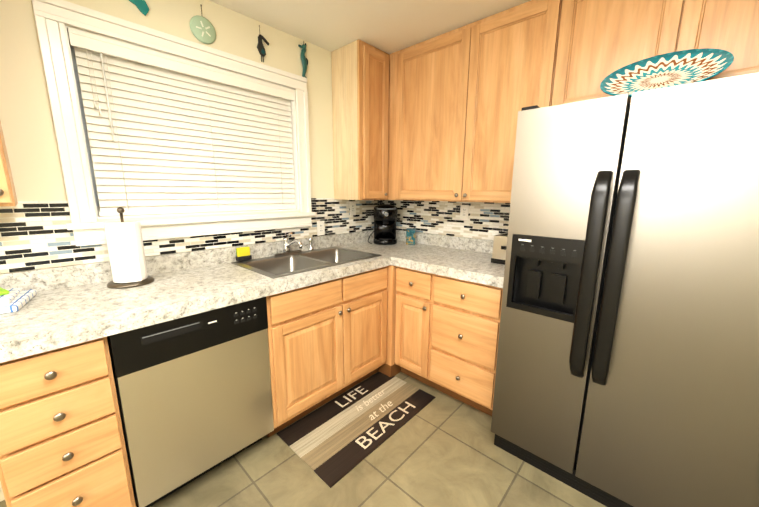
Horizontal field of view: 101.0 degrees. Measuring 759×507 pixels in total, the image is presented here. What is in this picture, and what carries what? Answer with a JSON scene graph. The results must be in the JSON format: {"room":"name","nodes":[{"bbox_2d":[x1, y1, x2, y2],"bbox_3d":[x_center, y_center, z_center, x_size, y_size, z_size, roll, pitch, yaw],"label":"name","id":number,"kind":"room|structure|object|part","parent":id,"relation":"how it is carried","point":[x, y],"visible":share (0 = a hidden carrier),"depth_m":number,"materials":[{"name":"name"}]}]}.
{"room":"kitchen","nodes":[
{"label":"kitchen","id":0,"kind":"room"},
{"bbox_2d":[0,0,368,501],"bbox_3d":[-1.485,-0.133,1.507,0.120,2.430,4.400,10,15,42],"label":"wall","id":1,"kind":"structure","parent":0,"point":[27,125],"depth_m":1.51,"materials":[{"name":"beige paint"}]},
{"bbox_2d":[0,121,17,206],"bbox_3d":[-1.662,-0.679,0.844,0.345,1.103,0.748,10,15,42],"label":"upper cabinet","id":2,"kind":"object","parent":1,"relation":"attached to","point":[8,197],"visible":1,"depth_m":1.11,"materials":[{"name":"brown wood"}]},
{"bbox_2d":[129,0,148,15],"bbox_3d":[-1.196,-1.272,1.497,0.010,0.203,0.144,10,15,42],"label":"ornament","id":3,"kind":"object","parent":1,"relation":"attached to","point":[142,6],"visible":1,"depth_m":1.54,"materials":[{"name":"teal ceramic"}]},
{"bbox_2d":[31,0,315,245],"bbox_3d":[-1.013,-0.649,1.887,0.168,1.055,1.370,10,15,42],"label":"window","id":4,"kind":"structure","parent":1,"relation":"in","point":[55,20],"depth_m":1.53,"materials":[{"name":"white wood"}]},
{"bbox_2d":[68,28,295,215],"bbox_3d":[-1.010,-0.666,1.881,0.070,0.823,1.132,10,15,42],"label":"window blinds","id":5,"kind":"object","parent":4,"relation":"attached to","point":[183,136],"visible":0.98,"depth_m":1.75,"materials":[{"name":"white plastic"}]},
{"bbox_2d":[0,198,384,272],"bbox_3d":[-1.033,-0.178,1.904,0.006,0.300,3.200,10,15,42],"label":"wall tile","id":6,"kind":"structure","parent":1,"relation":"attached to","point":[36,235],"depth_m":1.48,"materials":[{"name":"tile"}]},
{"bbox_2d":[317,221,324,235],"bbox_3d":[-0.470,-0.204,2.514,0.007,0.116,0.070,10,15,42],"label":"electrical outlet","id":7,"kind":"object","parent":6,"relation":"attached to","point":[320,228],"visible":1,"depth_m":2.51,"materials":[{"name":"white plastic"}]},
{"bbox_2d":[350,202,355,214],"bbox_3d":[-0.233,-0.394,2.740,0.007,0.116,0.070,10,15,42],"label":"electrical outlet","id":8,"kind":"object","parent":6,"relation":"attached to","point":[352,208],"visible":1,"depth_m":2.74,"materials":[{"name":"white plastic"}]},
{"bbox_2d":[190,4,215,43],"bbox_3d":[-0.979,-1.273,1.736,0.014,0.195,0.136,10,15,42],"label":"ornament","id":9,"kind":"object","parent":1,"relation":"attached to","point":[202,28],"visible":1,"depth_m":1.74,"materials":[{"name":"green"}]},
{"bbox_2d":[257,25,268,61],"bbox_3d":[-0.740,-1.330,1.990,0.016,0.207,0.082,10,15,42],"label":"ornament","id":10,"kind":"object","parent":1,"relation":"attached to","point":[261,49],"visible":1,"depth_m":1.98,"materials":[{"name":"grey"}]},
{"bbox_2d":[298,41,307,77],"bbox_3d":[-0.534,-1.357,2.207,0.023,0.269,0.074,10,15,42],"label":"ornament","id":11,"kind":"object","parent":1,"relation":"attached to","point":[304,59],"visible":0.81,"depth_m":2.20,"materials":[{"name":"teal ceramic"}]},
{"bbox_2d":[331,39,388,199],"bbox_3d":[-0.032,-1.006,2.590,0.345,1.103,0.626,10,15,42],"label":"upper cabinet","id":12,"kind":"object","parent":1,"relation":"attached to","point":[360,91],"visible":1,"depth_m":2.37,"materials":[{"name":"brown wood"}]},
{"bbox_2d":[0,372,605,506],"bbox_3d":[-0.086,1.365,0.482,4.000,0.100,4.700,10,15,42],"label":"floor","id":13,"kind":"structure","parent":0,"point":[441,449],"depth_m":1.55,"materials":[{"name":"tile"}]},
{"bbox_2d":[0,336,135,506],"bbox_3d":[-1.300,0.702,1.292,0.650,0.876,0.305,10,15,42],"label":"base cabinet","id":14,"kind":"object","parent":13,"relation":"on","point":[62,442],"visible":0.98,"depth_m":1.07,"materials":[{"name":"brown wood"}]},
{"bbox_2d":[107,297,273,506],"bbox_3d":[-0.998,0.640,1.630,0.621,0.874,0.600,10,15,42],"label":"dishwasher","id":15,"kind":"object","parent":13,"relation":"on","point":[194,395],"visible":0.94,"depth_m":1.37,"materials":[{"name":"grey metal"}]},
{"bbox_2d":[266,267,386,436],"bbox_3d":[-0.471,0.536,2.180,0.650,0.876,0.925,10,15,42],"label":"base cabinet","id":16,"kind":"object","parent":13,"relation":"on","point":[327,341],"visible":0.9,"depth_m":1.89,"materials":[{"name":"brown wood"}]},
{"bbox_2d":[0,230,427,362],"bbox_3d":[-0.610,0.082,1.930,0.660,0.352,2.658,10,15,42],"label":"countertop","id":17,"kind":"structure","parent":16,"relation":"on","point":[65,306],"depth_m":1.46,"materials":[{"name":"stone"}]},
{"bbox_2d":[0,287,36,313],"bbox_3d":[-1.517,0.181,1.180,0.260,0.061,0.250,-7,13,-35],"label":"dish towel","id":18,"kind":"object","parent":17,"relation":"on","point":[14,300],"visible":1,"depth_m":1.21,"materials":[{"name":"fabric"}]},
{"bbox_2d":[104,207,153,288],"bbox_3d":[-1.215,-0.036,1.501,0.184,0.369,0.184,10,15,42],"label":"towel stand","id":19,"kind":"object","parent":17,"relation":"on","point":[124,239],"visible":1,"depth_m":1.46,"materials":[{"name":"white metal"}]},
{"bbox_2d":[236,246,251,260],"bbox_3d":[-0.885,0.002,2.035,0.040,0.084,0.090,10,15,42],"label":"sponge caddy","id":20,"kind":"object","parent":17,"relation":"on","point":[242,253],"visible":0.96,"depth_m":2.02,"materials":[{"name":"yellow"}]},
{"bbox_2d":[271,232,313,255],"bbox_3d":[-0.569,-0.076,2.244,0.223,0.161,0.342,10,15,42],"label":"faucet","id":21,"kind":"object","parent":17,"relation":"on","point":[303,246],"depth_m":2.25,"materials":[{"name":"silver metal"}]},
{"bbox_2d":[231,246,381,278],"bbox_3d":[-0.462,0.127,2.130,0.520,0.190,0.845,10,15,42],"label":"basin","id":22,"kind":"object","parent":17,"relation":"in","point":[282,264],"depth_m":2.15,"materials":[{"name":"silver metal"}]},
{"bbox_2d":[368,204,397,244],"bbox_3d":[0.040,-0.261,2.766,0.290,0.346,0.254,10,15,42],"label":"coffee maker","id":23,"kind":"object","parent":17,"relation":"on","point":[385,219],"visible":1,"depth_m":2.73,"materials":[{"name":"black plastic"}]},
{"bbox_2d":[406,228,415,244],"bbox_3d":[0.276,-0.150,2.759,0.084,0.135,0.084,2,11,7],"label":"canister","id":24,"kind":"object","parent":17,"relation":"on","point":[410,235],"visible":0.96,"depth_m":2.72,"materials":[{"name":"teal ceramic"}]},
{"bbox_2d":[277,372,435,487],"bbox_3d":[-0.106,1.018,1.985,0.495,0.006,0.915,10,15,42],"label":"rug","id":25,"kind":"object","parent":13,"relation":"on","point":[331,443],"visible":1,"depth_m":1.89,"materials":[{"name":"brown fabric"}]},
{"bbox_2d":[378,265,434,387],"bbox_3d":[0.377,0.486,2.467,0.445,0.876,0.650,10,15,42],"label":"base cabinet","id":26,"kind":"object","parent":13,"relation":"on","point":[414,312],"depth_m":2.22,"materials":[{"name":"brown wood"}]},
{"bbox_3d":[0.082,0.501,2.380,0.130,0.876,0.119,10,15,42],"label":"corner base cabinet filler","id":27,"kind":"part","parent":26,"relation":"part of","materials":[{"name":"beige wood"}]},
{"bbox_2d":[430,274,502,415],"bbox_3d":[0.710,0.547,2.167,0.458,0.876,0.650,10,15,42],"label":"base cabinet","id":28,"kind":"object","parent":13,"relation":"on","point":[466,316],"visible":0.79,"depth_m":1.93,"materials":[{"name":"brown wood"}]},
{"bbox_2d":[392,234,504,287],"bbox_3d":[0.604,0.016,2.173,0.790,0.157,0.648,10,15,42],"label":"countertop","id":29,"kind":"structure","parent":28,"relation":"on","point":[462,258],"depth_m":2.19,"materials":[{"name":"stone"}]},
{"bbox_2d":[491,232,507,264],"bbox_3d":[0.877,-0.036,2.069,0.170,0.182,0.287,10,15,42],"label":"toaster","id":30,"kind":"object","parent":29,"relation":"on","point":[499,248],"visible":0.4,"depth_m":2.01,"materials":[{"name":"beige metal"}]},
{"bbox_2d":[491,72,758,506],"bbox_3d":[1.181,0.230,1.506,0.912,1.756,0.835,10,15,42],"label":"fridge","id":31,"kind":"object","parent":13,"relation":"on","point":[627,369],"visible":1,"depth_m":1.19,"materials":[{"name":"grey metal"}]},
{"bbox_2d":[600,48,733,97],"bbox_3d":[1.142,-0.716,1.276,0.400,0.049,0.400,10,50,42],"label":"decorative platter","id":32,"kind":"object","parent":31,"relation":"on","point":[677,68],"visible":0.88,"depth_m":1.29,"materials":[{"name":"multicoloured ceramic"}]},
{"bbox_2d":[209,0,530,53],"bbox_3d":[-0.069,-1.118,0.000,4.000,0.100,4.700,10,15,42],"label":"ceiling","id":33,"kind":"structure","parent":0,"point":[389,26],"depth_m":1.91,"materials":[{"name":"white paint"}]},
{"bbox_3d":[1.451,-0.183,1.877,4.000,2.430,0.120,10,15,42],"label":"wall","id":34,"kind":"structure","parent":0,"visible":0},
{"bbox_2d":[385,200,509,239],"bbox_3d":[0.589,-0.296,2.574,1.463,0.300,0.006,10,15,42],"label":"wall tile","id":35,"kind":"structure","parent":34,"relation":"attached to","point":[487,220],"depth_m":2.56,"materials":[{"name":"tile"}]},
{"bbox_2d":[460,205,468,219],"bbox_3d":[0.672,-0.327,2.481,0.070,0.116,0.007,10,15,42],"label":"electrical outlet","id":36,"kind":"object","parent":35,"relation":"attached to","point":[464,211],"visible":1,"depth_m":2.48,"materials":[{"name":"white plastic"}]},
{"bbox_2d":[388,0,561,202],"bbox_3d":[0.596,-0.928,2.211,1.186,1.103,0.345,10,15,42],"label":"cabinet pair","id":37,"kind":"object","parent":34,"relation":"attached to","point":[460,97],"visible":0.92,"depth_m":2.03,"materials":[{"name":"brown wood"}]},
{"bbox_2d":[551,0,758,105],"bbox_3d":[1.396,-1.019,1.462,0.955,0.628,0.322,10,15,42],"label":"upper cabinet","id":38,"kind":"object","parent":34,"relation":"attached to","point":[599,41],"visible":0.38,"depth_m":1.44,"materials":[{"name":"brown wood"}]}
]}

